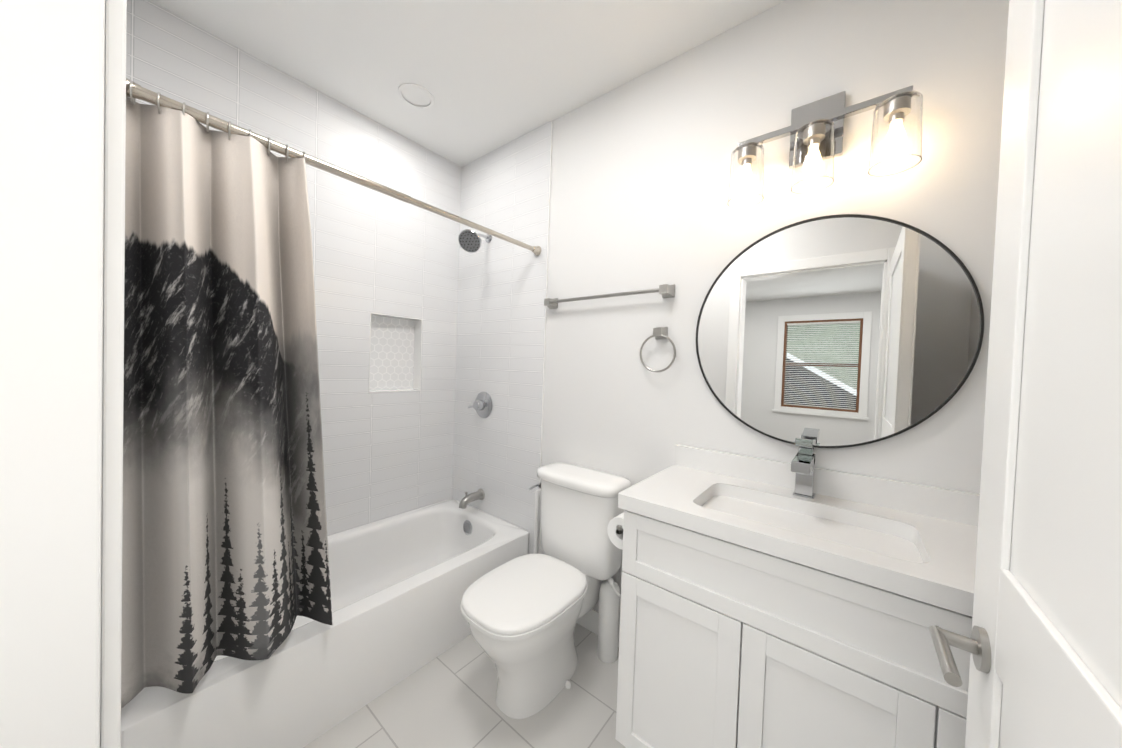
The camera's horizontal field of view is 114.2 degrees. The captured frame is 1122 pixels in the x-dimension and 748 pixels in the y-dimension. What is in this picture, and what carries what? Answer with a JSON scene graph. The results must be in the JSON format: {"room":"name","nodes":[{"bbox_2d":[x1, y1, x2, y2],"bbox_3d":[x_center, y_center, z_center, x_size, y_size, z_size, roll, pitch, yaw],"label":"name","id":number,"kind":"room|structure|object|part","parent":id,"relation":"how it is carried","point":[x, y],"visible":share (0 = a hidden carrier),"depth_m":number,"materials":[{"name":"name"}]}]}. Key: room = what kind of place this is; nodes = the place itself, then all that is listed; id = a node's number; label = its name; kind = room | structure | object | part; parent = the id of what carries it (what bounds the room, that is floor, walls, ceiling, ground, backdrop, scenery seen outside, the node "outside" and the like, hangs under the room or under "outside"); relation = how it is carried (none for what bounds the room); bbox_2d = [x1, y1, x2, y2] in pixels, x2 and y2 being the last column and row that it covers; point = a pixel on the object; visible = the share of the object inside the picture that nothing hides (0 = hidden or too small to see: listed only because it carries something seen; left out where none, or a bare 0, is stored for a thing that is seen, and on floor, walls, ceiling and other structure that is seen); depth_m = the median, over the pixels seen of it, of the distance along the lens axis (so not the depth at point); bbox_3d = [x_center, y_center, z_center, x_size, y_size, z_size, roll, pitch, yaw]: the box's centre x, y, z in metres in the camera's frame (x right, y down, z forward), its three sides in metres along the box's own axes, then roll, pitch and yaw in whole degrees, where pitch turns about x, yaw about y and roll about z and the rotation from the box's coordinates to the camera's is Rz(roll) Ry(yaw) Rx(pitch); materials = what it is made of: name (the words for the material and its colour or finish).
{"room":"bathroom","nodes":[
{"label":"bathroom","id":0,"kind":"room"},
{"bbox_2d":[100,70,104,679],"bbox_3d":[-0.830,-0.055,0.583,0.650,2.660,0.120,3,2,39],"label":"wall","id":1,"kind":"structure","parent":0,"point":[102,371],"depth_m":0.43,"materials":[{"name":"white paint"}]},
{"bbox_2d":[370,315,414,389],"bbox_3d":[-1.063,-0.125,2.250,0.010,0.457,0.320,3,2,39],"label":"wall","id":2,"kind":"structure","parent":0,"point":[392,355],"depth_m":2.25,"materials":[{"name":"tile"}]},
{"bbox_2d":[126,0,461,535],"bbox_3d":[-1.291,-0.100,1.925,0.128,2.660,1.636,3,2,39],"label":"wall tile","id":3,"kind":"structure","parent":2,"relation":"attached to","point":[386,455],"depth_m":2.01,"materials":[{"name":"white tile"}]},
{"bbox_2d":[369,312,421,392],"bbox_3d":[-1.024,-0.123,2.219,0.088,0.457,0.320,3,2,39],"label":"trim","id":4,"kind":"structure","parent":2,"relation":"attached to","point":[417,355],"depth_m":2.32,"materials":[{"name":"white tile"}]},
{"bbox_2d":[303,623,625,747],"bbox_3d":[-0.218,1.335,1.138,2.900,0.100,1.764,3,2,39],"label":"floor","id":5,"kind":"structure","parent":0,"point":[446,699],"depth_m":1.36,"materials":[{"name":"tile"}]},
{"bbox_2d":[121,499,528,747],"bbox_3d":[-0.945,1.065,1.723,0.755,0.365,1.504,3,2,39],"label":"bathtub","id":6,"kind":"object","parent":5,"relation":"on","point":[400,584],"visible":0.75,"depth_m":1.39,"materials":[{"name":"white ceramic"}]},
{"bbox_2d":[533,490,539,553],"bbox_3d":[-0.134,0.942,1.929,0.136,0.657,0.136,3,2,39],"label":"plunger","id":7,"kind":"object","parent":5,"relation":"on","point":[537,501],"visible":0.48,"depth_m":1.92,"materials":[{"name":"white plastic"}]},
{"bbox_2d":[460,462,630,718],"bbox_3d":[-0.041,0.875,1.509,0.549,0.815,0.721,3,2,39],"label":"toilet","id":8,"kind":"object","parent":5,"relation":"on","point":[522,614],"visible":0.94,"depth_m":1.46,"materials":[{"name":"white ceramic"}]},
{"bbox_3d":[-0.140,0.857,1.445,0.386,0.040,0.498,3,2,39],"label":"seat","id":9,"kind":"part","parent":8,"relation":"part of","materials":[{"name":"white plastic"}]},
{"bbox_3d":[0.097,0.492,1.716,0.456,0.049,0.228,3,2,39],"label":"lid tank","id":10,"kind":"part","parent":8,"relation":"part of","materials":[{"name":"white ceramic"}]},
{"bbox_3d":[0.096,0.707,1.729,0.428,0.379,0.196,3,2,39],"label":"tank","id":11,"kind":"part","parent":8,"relation":"part of","materials":[{"name":"white ceramic"}]},
{"bbox_2d":[577,609,619,646],"bbox_3d":[0.580,1.250,1.467,1.835,0.110,0.015,3,2,39],"label":"baseboard","id":12,"kind":"structure","parent":5,"relation":"on","point":[589,620],"depth_m":1.79,"materials":[{"name":"white paint"}]},
{"bbox_2d":[597,580,619,662],"bbox_3d":[0.218,1.112,1.654,0.092,0.353,0.092,3,2,39],"label":"toilet brush","id":13,"kind":"object","parent":5,"relation":"on","point":[608,624],"visible":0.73,"depth_m":1.61,"materials":[{"name":"white plastic"}]},
{"bbox_2d":[607,437,979,747],"bbox_3d":[0.648,0.757,1.101,1.054,1.115,0.497,3,2,39],"label":"bathroom vanity","id":14,"kind":"object","parent":5,"relation":"on","point":[800,600],"visible":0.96,"depth_m":0.96,"materials":[{"name":"white paint"}]},
{"bbox_2d":[790,437,815,499],"bbox_3d":[0.770,0.302,1.152,0.058,0.200,0.189,3,2,39],"label":"faucet","id":15,"kind":"object","parent":14,"relation":"on","point":[803,463],"depth_m":1.17,"materials":[{"name":"silver metal"}]},
{"bbox_2d":[150,0,784,166],"bbox_3d":[-0.124,-1.423,1.079,2.900,0.100,1.764,3,2,39],"label":"ceiling","id":16,"kind":"structure","parent":0,"point":[490,75],"depth_m":1.55,"materials":[{"name":"white paint"}]},
{"bbox_2d":[398,83,433,108],"bbox_3d":[-0.734,-1.406,1.839,0.170,0.007,0.170,3,2,39],"label":"recessed light","id":17,"kind":"object","parent":16,"relation":"in","point":[416,95],"visible":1,"depth_m":1.84,"materials":[{"name":"white paint"}]},
{"bbox_2d":[452,121,550,553],"bbox_3d":[-0.423,-0.080,2.359,0.940,2.660,0.128,3,2,39],"label":"wall tile","id":18,"kind":"structure","parent":0,"point":[501,320],"depth_m":2.22,"materials":[{"name":"white tile"}]},
{"bbox_2d":[121,78,540,708],"bbox_3d":[-0.644,0.068,1.473,0.157,1.587,1.528,3,2,39],"label":"shower curtain","id":19,"kind":"object","parent":18,"relation":"attached to","point":[225,544],"visible":0.96,"depth_m":1.04,"materials":[{"name":"multicoloured fabric"}]},
{"bbox_3d":[-0.602,-0.697,1.458,0.054,0.054,1.506,3,2,39],"label":"rod","id":20,"kind":"part","parent":19,"relation":"part of","materials":[{"name":"silver metal"}]},
{"bbox_2d":[459,489,484,508],"bbox_3d":[-0.568,0.781,2.281,0.072,0.094,0.166,3,2,39],"label":"tub spout","id":21,"kind":"object","parent":18,"relation":"attached to","point":[466,500],"visible":1,"depth_m":2.26,"materials":[{"name":"silver metal"}]},
{"bbox_2d":[458,229,491,252],"bbox_3d":[-0.511,-0.817,2.212,0.129,0.157,0.217,3,2,39],"label":"shower head","id":22,"kind":"object","parent":18,"relation":"attached to","point":[469,240],"visible":1,"depth_m":2.17},
{"bbox_2d":[468,392,492,417],"bbox_3d":[-0.518,0.198,2.308,0.171,0.170,0.067,3,2,39],"label":"shower valve","id":23,"kind":"object","parent":18,"relation":"attached to","point":[482,405],"visible":1,"depth_m":2.30,"materials":[{"name":"silver metal"}]},
{"bbox_2d":[538,120,552,534],"bbox_3d":[-0.087,-0.244,2.013,0.004,2.295,0.009,3,2,39],"label":"trim","id":24,"kind":"structure","parent":18,"relation":"attached to","point":[546,311],"depth_m":2.01,"materials":[{"name":"white paint"}]},
{"bbox_2d":[538,0,1008,622],"bbox_3d":[0.710,-0.022,1.456,1.960,2.660,0.120,3,2,39],"label":"wall","id":25,"kind":"structure","parent":0,"point":[640,176],"depth_m":1.43,"materials":[{"name":"white paint"}]},
{"bbox_2d":[544,284,674,308],"bbox_3d":[0.196,-0.371,1.752,0.704,0.054,0.062,3,2,39],"label":"towel rail","id":26,"kind":"object","parent":25,"relation":"attached to","point":[665,290],"visible":0.98,"depth_m":1.66,"materials":[{"name":"silver metal"}]},
{"bbox_2d":[640,327,675,371],"bbox_3d":[0.424,-0.106,1.575,0.166,0.200,0.050,3,2,39],"label":"towel ring","id":27,"kind":"object","parent":25,"relation":"attached to","point":[660,332],"visible":0.98,"depth_m":1.56,"materials":[{"name":"silver metal"}]},
{"bbox_2d":[727,85,922,207],"bbox_3d":[0.835,-0.774,1.196,0.518,0.307,0.132,3,2,39],"label":"sconce","id":28,"kind":"object","parent":25,"relation":"attached to","point":[814,131],"visible":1,"depth_m":1.15,"materials":[{"name":"white glass"}]},
{"bbox_3d":[0.852,-0.827,1.214,0.464,0.200,0.084,3,2,39],"label":"plate","id":29,"kind":"part","parent":28,"relation":"part of","materials":[{"name":"silver metal"}]},
{"bbox_2d":[696,214,983,447],"bbox_3d":[0.859,-0.140,1.242,0.779,0.779,0.022,3,2,39],"label":"round mirror","id":30,"kind":"object","parent":25,"relation":"attached to","point":[841,331],"visible":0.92,"depth_m":1.19,"materials":[{"name":"silver glass"}]},
{"bbox_3d":[-0.219,-1.045,0.098,0.830,0.620,0.120,3,2,39],"label":"wall","id":31,"kind":"structure","parent":0,"visible":0},
{"bbox_2d":[0,0,126,747],"bbox_3d":[-0.263,0.249,0.126,0.970,2.110,0.152,3,2,39],"label":"door frame","id":32,"kind":"structure","parent":31,"relation":"attached to","point":[62,157],"depth_m":0.40,"materials":[{"name":"white paint"}]},
{"bbox_2d":[965,0,1121,747],"bbox_3d":[0.391,0.308,0.217,0.051,2.008,0.800,3,2,39],"label":"door","id":33,"kind":"structure","parent":31,"relation":"in","point":[1047,609],"depth_m":0.37,"materials":[{"name":"white paint"}]},
{"bbox_2d":[929,625,990,686],"bbox_3d":[0.572,0.376,0.447,0.157,0.054,0.127,3,2,39],"label":"door handle","id":34,"kind":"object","parent":33,"relation":"attached to","point":[977,645],"depth_m":0.49,"materials":[{"name":"silver metal"}]}
]}

